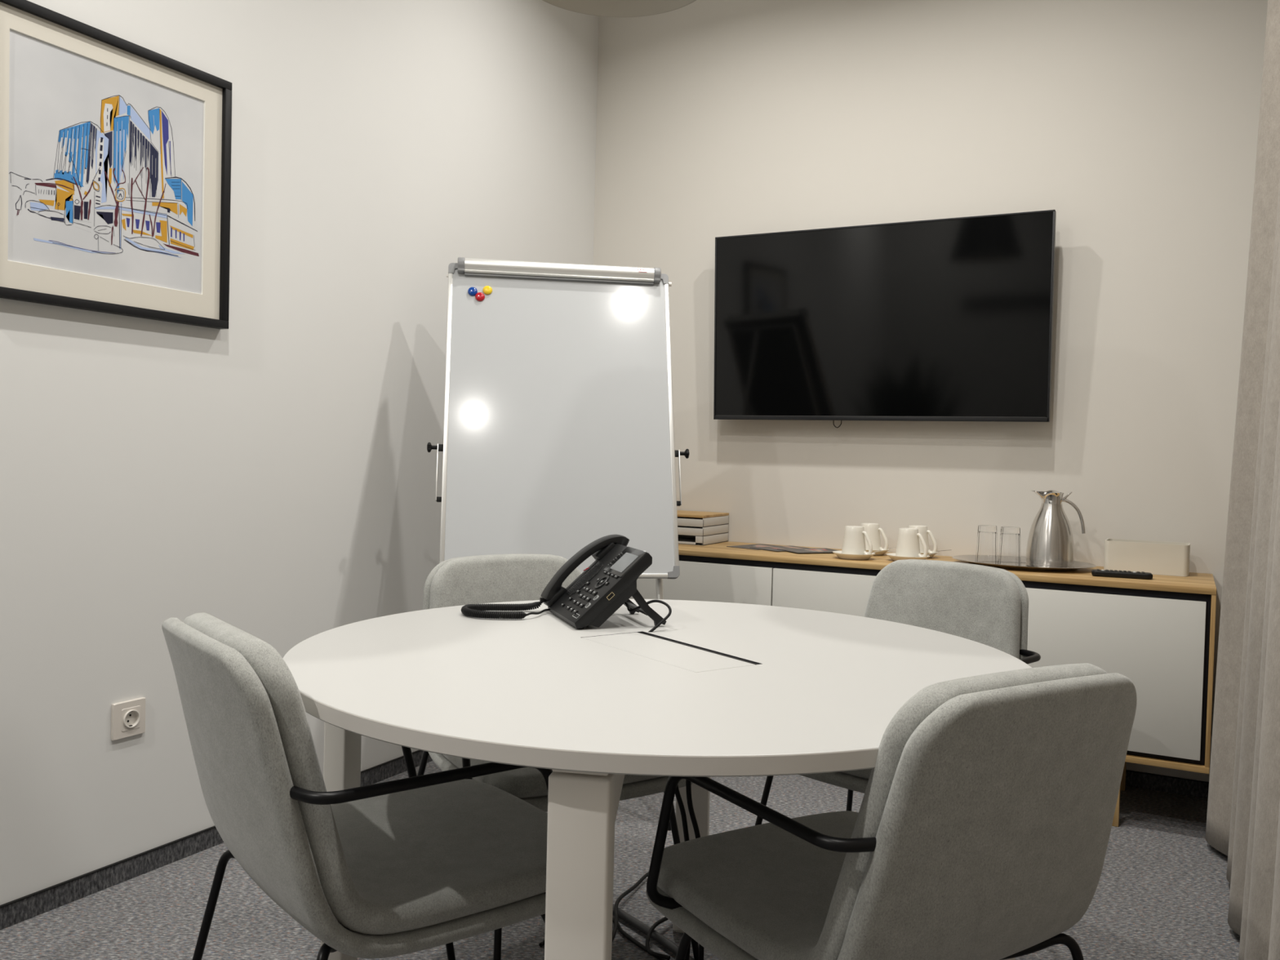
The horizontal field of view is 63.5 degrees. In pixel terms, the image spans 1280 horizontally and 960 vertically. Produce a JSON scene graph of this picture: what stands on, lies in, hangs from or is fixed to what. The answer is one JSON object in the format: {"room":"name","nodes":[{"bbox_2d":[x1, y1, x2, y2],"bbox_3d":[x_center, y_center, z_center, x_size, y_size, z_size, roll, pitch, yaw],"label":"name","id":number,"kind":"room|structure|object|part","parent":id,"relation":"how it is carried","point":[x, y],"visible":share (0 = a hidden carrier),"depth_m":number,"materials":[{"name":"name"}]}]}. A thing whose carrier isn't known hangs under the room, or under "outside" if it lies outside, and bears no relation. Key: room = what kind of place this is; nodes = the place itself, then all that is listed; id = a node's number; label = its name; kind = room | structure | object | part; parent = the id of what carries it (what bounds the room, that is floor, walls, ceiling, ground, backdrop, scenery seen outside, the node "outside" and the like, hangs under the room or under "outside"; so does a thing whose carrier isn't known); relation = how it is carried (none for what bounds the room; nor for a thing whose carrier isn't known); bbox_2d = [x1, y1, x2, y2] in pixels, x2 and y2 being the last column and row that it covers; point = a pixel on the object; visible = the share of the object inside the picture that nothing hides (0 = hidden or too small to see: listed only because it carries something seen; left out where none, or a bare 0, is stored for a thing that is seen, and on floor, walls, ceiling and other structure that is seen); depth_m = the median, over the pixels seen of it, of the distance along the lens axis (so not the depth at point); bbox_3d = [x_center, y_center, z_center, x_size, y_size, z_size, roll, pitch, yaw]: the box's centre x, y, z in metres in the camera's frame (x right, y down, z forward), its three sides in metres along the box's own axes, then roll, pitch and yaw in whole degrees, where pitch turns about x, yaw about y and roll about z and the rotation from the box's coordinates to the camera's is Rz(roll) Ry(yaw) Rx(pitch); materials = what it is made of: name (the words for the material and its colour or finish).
{"room":"office","nodes":[
{"label":"office","id":0,"kind":"room"},
{"bbox_2d":[123,709,140,728],"bbox_3d":[-1.239,0.581,2.518,0.012,0.043,0.043,2,2,28],"label":"insert","id":1,"kind":"object","parent":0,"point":[131,717],"depth_m":2.52,"materials":[{"name":"white plastic"}]},
{"bbox_2d":[0,0,599,905],"bbox_3d":[-1.415,-0.545,2.224,0.100,3.050,5.200,2,2,28],"label":"wall","id":2,"kind":"structure","parent":0,"point":[271,475],"depth_m":2.86,"materials":[{"name":"white paint"}]},
{"bbox_2d":[0,0,231,328],"bbox_3d":[-1.230,-0.711,2.423,0.030,0.638,0.640,2,2,28],"label":"framed picture","id":3,"kind":"object","parent":2,"relation":"attached to","point":[115,152],"visible":1,"depth_m":2.41,"materials":[{"name":"multicoloured paper"}]},
{"bbox_2d":[8,29,204,293],"bbox_3d":[-1.233,-0.711,2.424,0.004,0.530,0.530,2,2,28],"label":"print","id":4,"kind":"object","parent":3,"relation":"attached to","point":[106,148],"depth_m":2.39,"materials":[{"name":"paper"}]},
{"bbox_2d":[111,697,145,740],"bbox_3d":[-1.241,0.581,2.515,0.013,0.088,0.088,2,2,28],"label":"wall socket","id":5,"kind":"object","parent":2,"relation":"attached to","point":[128,717],"visible":1,"depth_m":2.51,"materials":[{"name":"beige plastic"}]},
{"bbox_2d":[0,750,432,929],"bbox_3d":[-1.404,0.955,2.238,0.009,0.052,5.000,2,2,28],"label":"baseboard","id":6,"kind":"structure","parent":2,"relation":"attached to","point":[20,909],"depth_m":2.52,"materials":[{"name":"carpet"}]},
{"bbox_2d":[0,760,1239,959],"bbox_3d":[-0.277,1.075,1.648,2.760,0.100,5.200,2,2,28],"label":"floor","id":7,"kind":"structure","parent":0,"point":[1162,891],"depth_m":2.44,"materials":[{"name":"carpet"}]},
{"bbox_2d":[161,612,552,959],"bbox_3d":[-0.404,0.611,1.613,0.602,0.823,0.584,0,2,-38],"label":"chair","id":8,"kind":"object","parent":7,"relation":"on","point":[413,864],"visible":0.88,"depth_m":1.41,"materials":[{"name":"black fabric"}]},
{"bbox_3d":[-0.639,0.802,1.663,0.296,0.413,0.025,2,2,13],"label":"leg","id":9,"kind":"part","parent":8,"relation":"part of","materials":[{"name":"black metal"}]},
{"bbox_3d":[-0.422,0.815,1.383,0.025,0.413,0.296,1,2,1],"label":"leg","id":10,"kind":"part","parent":8,"relation":"part of","materials":[{"name":"black metal"}]},
{"bbox_3d":[-0.558,0.490,1.783,0.416,0.237,0.072,0,2,-38],"label":"armrest","id":11,"kind":"part","parent":8,"relation":"part of","materials":[{"name":"black metal"}]},
{"bbox_3d":[-0.272,0.507,1.415,0.416,0.237,0.072,0,2,-38],"label":"armrest","id":12,"kind":"part","parent":8,"relation":"part of","materials":[{"name":"black metal"}]},
{"bbox_3d":[-0.356,0.819,1.885,0.053,0.383,0.169,1,2,-3],"label":"leg","id":13,"kind":"part","parent":8,"relation":"part of","materials":[{"name":"black metal"}]},
{"bbox_3d":[-0.138,0.831,1.604,0.169,0.383,0.053,2,2,17],"label":"leg","id":14,"kind":"part","parent":8,"relation":"part of","materials":[{"name":"black metal"}]},
{"bbox_2d":[426,257,688,830],"bbox_3d":[-0.268,0.145,3.279,0.794,1.671,0.810,1,2,-9],"label":"flipchart","id":15,"kind":"object","parent":7,"relation":"on","point":[558,429],"visible":0.92,"depth_m":3.16,"materials":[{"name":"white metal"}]},
{"bbox_3d":[-0.618,-0.097,3.080,0.030,0.030,0.029,1,2,-9],"label":"knob","id":16,"kind":"part","parent":15,"relation":"part of","materials":[{"name":"black plastic"}]},
{"bbox_3d":[-0.600,-0.022,3.059,0.003,0.170,0.071,1,2,-9],"label":"arm","id":17,"kind":"part","parent":15,"relation":"part of","materials":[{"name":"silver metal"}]},
{"bbox_3d":[-0.581,-0.201,3.110,0.014,0.904,0.322,1,2,-9],"label":"rail","id":18,"kind":"part","parent":15,"relation":"part of","materials":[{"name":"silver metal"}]},
{"bbox_2d":[467,287,477,295],"bbox_3d":[-0.522,-0.589,3.230,0.030,0.029,0.015,1,2,-11],"label":"magnet","id":19,"kind":"object","parent":15,"relation":"attached to","point":[472,291],"visible":1,"depth_m":3.23,"materials":[{"name":"blue plastic"}]},
{"bbox_2d":[475,292,484,301],"bbox_3d":[-0.499,-0.572,3.229,0.030,0.029,0.015,1,2,-11],"label":"magnet","id":20,"kind":"object","parent":15,"relation":"attached to","point":[479,296],"visible":1,"depth_m":3.22,"materials":[{"name":"red plastic"}]},
{"bbox_2d":[482,285,492,294],"bbox_3d":[-0.477,-0.594,3.239,0.030,0.029,0.015,1,2,-11],"label":"magnet","id":21,"kind":"object","parent":15,"relation":"attached to","point":[487,290],"visible":1,"depth_m":3.23,"materials":[{"name":"yellow plastic"}]},
{"bbox_3d":[-0.230,0.279,3.018,0.650,0.016,0.020,1,2,-9],"label":"rail","id":22,"kind":"part","parent":15,"relation":"part of","materials":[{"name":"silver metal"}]},
{"bbox_3d":[0.054,0.186,3.165,0.022,1.594,0.477,1,2,-12],"label":"leg","id":23,"kind":"part","parent":15,"relation":"part of","materials":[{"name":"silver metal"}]},
{"bbox_3d":[0.096,-0.187,3.216,0.014,0.904,0.322,1,2,-9],"label":"rail","id":24,"kind":"part","parent":15,"relation":"part of","materials":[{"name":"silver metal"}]},
{"bbox_3d":[0.122,-0.007,3.172,0.003,0.170,0.071,1,2,-9],"label":"arm","id":25,"kind":"part","parent":15,"relation":"part of","materials":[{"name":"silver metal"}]},
{"bbox_3d":[0.137,-0.082,3.196,0.030,0.030,0.029,1,2,-9],"label":"knob","id":26,"kind":"part","parent":15,"relation":"part of","materials":[{"name":"black plastic"}]},
{"bbox_2d":[417,553,698,959],"bbox_3d":[-0.203,0.598,2.276,0.584,0.823,0.602,0,2,-31],"label":"chair","id":27,"kind":"object","parent":7,"relation":"on","point":[513,577],"visible":0.2,"depth_m":2.37,"materials":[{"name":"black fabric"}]},
{"bbox_3d":[-0.439,0.790,2.321,0.296,0.413,0.025,2,2,8],"label":"leg","id":28,"kind":"part","parent":27,"relation":"part of","materials":[{"name":"black metal"}]},
{"bbox_3d":[-0.409,0.484,2.167,0.072,0.237,0.416,0,2,-31],"label":"armrest","id":29,"kind":"part","parent":27,"relation":"part of","materials":[{"name":"black"}]},
{"bbox_3d":[-0.254,0.818,2.014,0.053,0.383,0.169,2,2,23],"label":"leg","id":30,"kind":"part","parent":27,"relation":"part of","materials":[{"name":"black metal"}]},
{"bbox_2d":[429,553,662,798],"bbox_3d":[-0.191,0.396,2.260,0.468,0.416,0.567,0,2,-31],"label":"seat cushion","id":31,"kind":"object","parent":27,"relation":"on","point":[513,577],"depth_m":2.39,"materials":[{"name":"grey fabric"}]},
{"bbox_3d":[0.051,0.820,2.198,0.169,0.383,0.053,2,2,4],"label":"leg","id":32,"kind":"part","parent":27,"relation":"part of","materials":[{"name":"black metal"}]},
{"bbox_2d":[612,785,690,959],"bbox_3d":[0.033,0.656,2.208,0.196,0.702,0.863,2,2,5],"label":"power cord","id":33,"kind":"object","parent":7,"relation":"on","point":[677,794],"visible":0.45,"depth_m":2.21,"materials":[{"name":"black rubber"}]},
{"bbox_2d":[612,904,695,959],"bbox_3d":[0.014,1.003,2.291,0.043,0.018,0.847,0,2,-33],"label":"cable conduit","id":34,"kind":"object","parent":7,"relation":"on","point":[658,937],"visible":0.33,"depth_m":2.29,"materials":[{"name":"grey plastic"}]},
{"bbox_2d":[282,599,1031,959],"bbox_3d":[0.025,0.659,1.768,1.220,0.740,1.220,2,2,28],"label":"meeting table","id":35,"kind":"object","parent":7,"relation":"on","point":[718,689],"visible":0.77,"depth_m":1.45,"materials":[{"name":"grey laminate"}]},
{"bbox_3d":[-0.457,0.658,1.837,0.195,0.714,0.073,2,2,8],"label":"leg","id":36,"kind":"part","parent":35,"relation":"part of","materials":[{"name":"white metal"}]},
{"bbox_2d":[461,533,671,632],"bbox_3d":[-0.151,0.201,2.029,0.362,0.167,0.306,1,2,-19],"label":"desk phone","id":37,"kind":"object","parent":35,"relation":"on","point":[608,584],"visible":1,"depth_m":2.03,"materials":[{"name":"black plastic"}]},
{"bbox_3d":[-0.266,0.257,2.084,0.183,0.029,0.130,1,2,-19],"label":"coiled cord","id":38,"kind":"part","parent":37,"relation":"part of","materials":[{"name":"black plastic"}]},
{"bbox_2d":[565,561,603,595],"bbox_3d":[-0.110,0.200,2.103,0.072,0.066,0.058,1,2,-19],"label":"keypad","id":39,"kind":"object","parent":37,"relation":"attached to","point":[592,572],"depth_m":2.11,"materials":[{"name":"black plastic"}]},
{"bbox_3d":[-0.030,0.159,2.021,0.053,0.049,0.116,1,2,-19],"label":"display panel","id":40,"kind":"part","parent":37,"relation":"part of","materials":[{"name":"black plastic"}]},
{"bbox_3d":[-0.061,0.682,1.288,0.073,0.714,0.195,2,2,10],"label":"leg","id":41,"kind":"part","parent":35,"relation":"part of","materials":[{"name":"white"}]},
{"bbox_2d":[538,779,703,959],"bbox_3d":[0.008,0.664,2.077,0.210,0.714,0.624,0,2,-32],"label":"hanging cable","id":42,"kind":"object","parent":35,"relation":"hanging from","point":[688,784],"visible":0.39,"depth_m":1.79,"materials":[{"name":"black plastic"}]},
{"bbox_3d":[0.040,0.295,1.756,0.121,0.013,0.332,0,2,-35],"label":"hatch lid","id":43,"kind":"part","parent":35,"relation":"part of","materials":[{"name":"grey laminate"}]},
{"bbox_3d":[0.108,0.661,2.248,0.073,0.714,0.195,2,2,10],"label":"leg","id":44,"kind":"part","parent":35,"relation":"part of","materials":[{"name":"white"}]},
{"bbox_2d":[645,662,1137,959],"bbox_3d":[0.333,0.632,1.479,0.584,0.823,0.603,1,2,-31],"label":"chair","id":45,"kind":"object","parent":7,"relation":"on","point":[981,828],"visible":1,"depth_m":1.24,"materials":[{"name":"grey fabric"}]},
{"bbox_3d":[0.070,0.837,1.570,0.169,0.383,0.053,2,2,4],"label":"leg","id":46,"kind":"part","parent":45,"relation":"part of","materials":[{"name":"black metal"}]},
{"bbox_3d":[0.145,0.520,1.341,0.072,0.237,0.416,1,2,-31],"label":"armrest","id":47,"kind":"part","parent":45,"relation":"part of","materials":[{"name":"black metal"}]},
{"bbox_3d":[0.559,0.838,1.444,0.296,0.413,0.025,2,2,8],"label":"leg","id":48,"kind":"part","parent":45,"relation":"part of","materials":[{"name":"black metal"}]},
{"bbox_2d":[755,559,1040,825],"bbox_3d":[0.581,0.614,2.401,0.602,0.823,0.584,0,2,-44],"label":"chair","id":49,"kind":"object","parent":7,"relation":"on","point":[988,606],"visible":0.3,"depth_m":2.49,"materials":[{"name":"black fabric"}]},
{"bbox_3d":[0.305,0.821,2.391,0.169,0.383,0.053,2,2,11],"label":"leg","id":50,"kind":"part","parent":49,"relation":"part of","materials":[{"name":"black metal"}]},
{"bbox_3d":[0.564,0.806,2.640,0.025,0.413,0.296,1,2,-5],"label":"leg","id":51,"kind":"part","parent":49,"relation":"part of","materials":[{"name":"black metal"}]},
{"bbox_2d":[840,559,1021,778],"bbox_3d":[0.578,0.411,2.386,0.567,0.416,0.468,0,2,-44],"label":"seat cushion","id":52,"kind":"object","parent":49,"relation":"on","point":[981,604],"depth_m":2.51,"materials":[{"name":"grey fabric"}]},
{"bbox_3d":[0.759,0.511,2.242,0.416,0.237,0.072,0,2,-44],"label":"armrest","id":53,"kind":"part","parent":49,"relation":"part of","materials":[{"name":"black"}]},
{"bbox_2d":[628,541,1216,826],"bbox_3d":[0.841,0.635,3.617,2.018,0.729,0.462,2,2,28],"label":"sideboard","id":54,"kind":"object","parent":7,"relation":"on","point":[1157,633],"visible":0.34,"depth_m":3.09,"materials":[{"name":"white wood"}]},
{"bbox_3d":[0.167,0.520,3.719,0.642,0.456,0.016,2,2,28],"label":"door","id":55,"kind":"part","parent":54,"relation":"part of","materials":[{"name":"white"}]},
{"bbox_2d":[678,533,728,545],"bbox_3d":[0.156,0.224,4.088,0.315,0.034,0.246,2,2,28],"label":"tray","id":56,"kind":"object","parent":54,"relation":"on","point":[719,538],"visible":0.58,"depth_m":4.00,"materials":[{"name":"grey plastic"}]},
{"bbox_2d":[677,524,728,536],"bbox_3d":[0.157,0.189,4.087,0.315,0.034,0.246,2,2,28],"label":"tray","id":57,"kind":"object","parent":56,"relation":"on","point":[721,529],"visible":0.37,"depth_m":3.95,"materials":[{"name":"grey plastic"}]},
{"bbox_2d":[677,515,728,527],"bbox_3d":[0.158,0.155,4.087,0.315,0.034,0.246,2,2,28],"label":"tray","id":58,"kind":"object","parent":57,"relation":"on","point":[722,520],"visible":0.41,"depth_m":3.95,"materials":[{"name":"grey plastic"}]},
{"bbox_2d":[676,510,728,518],"bbox_3d":[0.158,0.132,4.086,0.315,0.010,0.246,2,2,28],"label":"lid","id":59,"kind":"object","parent":58,"relation":"on","point":[701,514],"visible":0.51,"depth_m":4.01,"materials":[{"name":"brown wood"}]},
{"bbox_2d":[726,543,780,550],"bbox_3d":[0.451,0.252,3.909,0.148,0.002,0.210,3,2,44],"label":"flyer","id":60,"kind":"object","parent":54,"relation":"on","point":[746,546],"visible":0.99,"depth_m":3.92,"materials":[{"name":"grey paper"}]},
{"bbox_2d":[751,545,811,551],"bbox_3d":[0.536,0.254,3.847,0.210,0.002,0.148,0,2,-35],"label":"flyer","id":61,"kind":"object","parent":54,"relation":"on","point":[771,548],"visible":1,"depth_m":3.86,"materials":[{"name":"grey paper"}]},
{"bbox_2d":[777,547,839,553],"bbox_3d":[0.629,0.257,3.776,0.210,0.002,0.148,1,2,-22],"label":"flyer","id":62,"kind":"object","parent":54,"relation":"on","point":[820,549],"visible":0.92,"depth_m":3.77,"materials":[{"name":"grey paper"}]},
{"bbox_3d":[0.744,0.542,3.416,0.652,0.456,0.016,2,2,28],"label":"door","id":63,"kind":"part","parent":54,"relation":"part of","materials":[{"name":"white"}]},
{"bbox_2d":[832,550,875,559],"bbox_3d":[0.734,0.259,3.551,0.144,0.020,0.144,2,2,28],"label":"saucer","id":64,"kind":"object","parent":54,"relation":"on","point":[851,557],"visible":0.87,"depth_m":3.50,"materials":[{"name":"white ceramic"}]},
{"bbox_2d":[841,525,872,554],"bbox_3d":[0.745,0.211,3.548,0.103,0.104,0.083,2,2,10],"label":"cup","id":65,"kind":"object","parent":64,"relation":"on","point":[854,540],"visible":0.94,"depth_m":3.52,"materials":[{"name":"white ceramic"}]},
{"bbox_3d":[0.773,0.218,3.516,0.039,0.087,0.013,3,2,42],"label":"handle","id":66,"kind":"part","parent":65,"relation":"part of","materials":[{"name":"white ceramic"}]},
{"bbox_2d":[866,547,889,555],"bbox_3d":[0.827,0.257,3.728,0.144,0.020,0.144,2,2,28],"label":"saucer","id":67,"kind":"object","parent":54,"relation":"on","point":[880,553],"visible":0.29,"depth_m":3.68,"materials":[{"name":"white ceramic"}]},
{"bbox_2d":[861,523,888,550],"bbox_3d":[0.831,0.209,3.718,0.083,0.104,0.102,1,2,-20],"label":"cup","id":68,"kind":"object","parent":67,"relation":"on","point":[873,530],"visible":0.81,"depth_m":3.69,"materials":[{"name":"white ceramic"}]},
{"bbox_3d":[0.869,0.215,3.697,0.039,0.087,0.013,3,2,36],"label":"handle","id":69,"kind":"part","parent":68,"relation":"part of","materials":[{"name":"white ceramic"}]},
{"bbox_2d":[886,552,929,560],"bbox_3d":[0.909,0.265,3.510,0.144,0.020,0.144,2,2,28],"label":"saucer","id":70,"kind":"object","parent":54,"relation":"on","point":[892,555],"visible":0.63,"depth_m":3.46,"materials":[{"name":"white ceramic"}]},
{"bbox_2d":[895,528,927,557],"bbox_3d":[0.919,0.217,3.507,0.103,0.104,0.083,2,2,10],"label":"cup","id":71,"kind":"object","parent":70,"relation":"on","point":[908,541],"visible":0.94,"depth_m":3.48,"materials":[{"name":"white ceramic"}]},
{"bbox_3d":[0.948,0.223,3.475,0.039,0.087,0.013,3,2,42],"label":"handle","id":72,"kind":"part","parent":71,"relation":"part of","materials":[{"name":"white ceramic"}]},
{"bbox_2d":[920,550,938,558],"bbox_3d":[0.983,0.262,3.669,0.144,0.020,0.144,2,2,28],"label":"saucer","id":73,"kind":"object","parent":54,"relation":"on","point":[930,555],"visible":0.14,"depth_m":3.62,"materials":[{"name":"white ceramic"}]},
{"bbox_2d":[908,524,937,553],"bbox_3d":[0.988,0.214,3.659,0.083,0.104,0.102,1,2,-23],"label":"cup","id":74,"kind":"object","parent":73,"relation":"on","point":[922,530],"visible":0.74,"depth_m":3.63,"materials":[{"name":"white ceramic"}]},
{"bbox_3d":[1.027,0.221,3.639,0.039,0.087,0.013,2,2,33],"label":"handle","id":75,"kind":"part","parent":74,"relation":"part of","materials":[{"name":"white ceramic"}]},
{"bbox_3d":[0.849,0.280,3.607,2.018,0.018,0.461,2,2,28],"label":"panel","id":76,"kind":"part","parent":54,"relation":"part of","materials":[{"name":"brown wood"}]},
{"bbox_2d":[951,555,1096,571],"bbox_3d":[1.265,0.277,3.424,0.450,0.018,0.360,2,2,28],"label":"serving tray","id":77,"kind":"object","parent":54,"relation":"on","point":[971,559],"visible":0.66,"depth_m":3.33,"materials":[{"name":"silver metal"}]},
{"bbox_2d":[975,524,997,564],"bbox_3d":[1.164,0.216,3.471,0.072,0.127,0.072,2,2,28],"label":"tumbler","id":78,"kind":"object","parent":77,"relation":"on","point":[986,552],"visible":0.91,"depth_m":3.44,"materials":[{"name":"clear glass"}]},
{"bbox_2d":[997,526,1020,565],"bbox_3d":[1.223,0.219,3.421,0.072,0.127,0.072,2,2,28],"label":"tumbler","id":79,"kind":"object","parent":77,"relation":"on","point":[1009,553],"visible":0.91,"depth_m":3.39,"materials":[{"name":"clear glass"}]},
{"bbox_2d":[1025,489,1085,568],"bbox_3d":[1.364,0.160,3.425,0.159,0.253,0.150,1,2,-19],"label":"jug","id":80,"kind":"object","parent":77,"relation":"on","point":[1050,544],"visible":0.98,"depth_m":3.38,"materials":[{"name":"silver metal"}]},
{"bbox_3d":[1.378,0.050,3.415,0.087,0.033,0.054,2,2,22],"label":"lid","id":81,"kind":"part","parent":80,"relation":"part of","materials":[{"name":"silver metal"}]},
{"bbox_3d":[1.421,0.117,3.398,0.081,0.113,0.020,2,2,22],"label":"handle","id":82,"kind":"part","parent":80,"relation":"part of","materials":[{"name":"silver metal"}]},
{"bbox_3d":[1.323,0.564,3.111,0.650,0.456,0.016,2,2,28],"label":"door","id":83,"kind":"part","parent":54,"relation":"part of","materials":[{"name":"white"}]},
{"bbox_3d":[1.417,0.929,3.087,0.028,0.198,0.040,2,2,28],"label":"leg","id":84,"kind":"part","parent":54,"relation":"part of","materials":[{"name":"brown wood"}]},
{"bbox_2d":[1091,568,1152,579],"bbox_3d":[1.475,0.288,3.168,0.169,0.020,0.047,2,2,22],"label":"remote control","id":85,"kind":"object","parent":54,"relation":"on","point":[1105,573],"visible":1,"depth_m":3.15,"materials":[{"name":"black plastic"}]},
{"bbox_3d":[1.596,0.924,3.428,0.028,0.198,0.040,2,2,28],"label":"leg","id":86,"kind":"part","parent":54,"relation":"part of","materials":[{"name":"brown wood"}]},
{"bbox_2d":[1103,538,1190,576],"bbox_3d":[1.634,0.248,3.337,0.243,0.098,0.118,2,2,30],"label":"storage box","id":87,"kind":"object","parent":54,"relation":"on","point":[1155,557],"visible":0.97,"depth_m":3.29,"materials":[{"name":"beige plastic"}]},
{"bbox_3d":[0.837,0.792,3.621,2.018,0.018,0.461,2,2,28],"label":"panel","id":88,"kind":"part","parent":54,"relation":"part of","materials":[{"name":"brown wood"}]},
{"bbox_3d":[1.730,0.571,3.148,0.012,0.494,0.460,2,2,28],"label":"panel","id":89,"kind":"part","parent":54,"relation":"part of","materials":[{"name":"brown wood"}]},
{"bbox_2d":[593,0,1267,782],"bbox_3d":[0.948,-0.530,3.863,2.560,3.050,0.100,2,2,28],"label":"wall","id":90,"kind":"structure","parent":0,"point":[1134,122],"depth_m":3.67,"materials":[{"name":"beige paint"}]},
{"bbox_2d":[713,209,1056,427],"bbox_3d":[0.845,-0.556,3.773,1.232,0.734,0.079,2,2,28],"label":"television","id":91,"kind":"object","parent":90,"relation":"attached to","point":[948,319],"visible":1,"depth_m":3.72,"materials":[{"name":"black"}]},
{"bbox_2d":[1125,769,1208,798],"bbox_3d":[0.889,0.969,3.853,2.553,0.052,0.009,2,2,28],"label":"baseboard","id":92,"kind":"structure","parent":90,"relation":"attached to","point":[1194,788],"depth_m":3.40,"materials":[{"name":"carpet"}]},
{"bbox_3d":[-0.200,-2.073,1.564,2.760,0.100,5.200,2,2,28],"label":"ceiling","id":93,"kind":"structure","parent":0,"visible":0},
{"bbox_2d":[542,0,696,17],"bbox_3d":[-0.033,-1.481,1.903,0.370,1.093,0.370,2,2,28],"label":"pendant lamp","id":94,"kind":"object","parent":93,"relation":"hanging from","point":[607,8],"visible":1,"depth_m":2.08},
{"bbox_2d":[1205,0,1279,959],"bbox_3d":[0.825,-0.467,1.171,0.163,3.016,4.720,2,2,28],"label":"curtain","id":95,"kind":"object","parent":93,"relation":"hanging from","point":[1243,815],"visible":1,"depth_m":2.56,"materials":[{"name":"beige fabric"}]}
]}

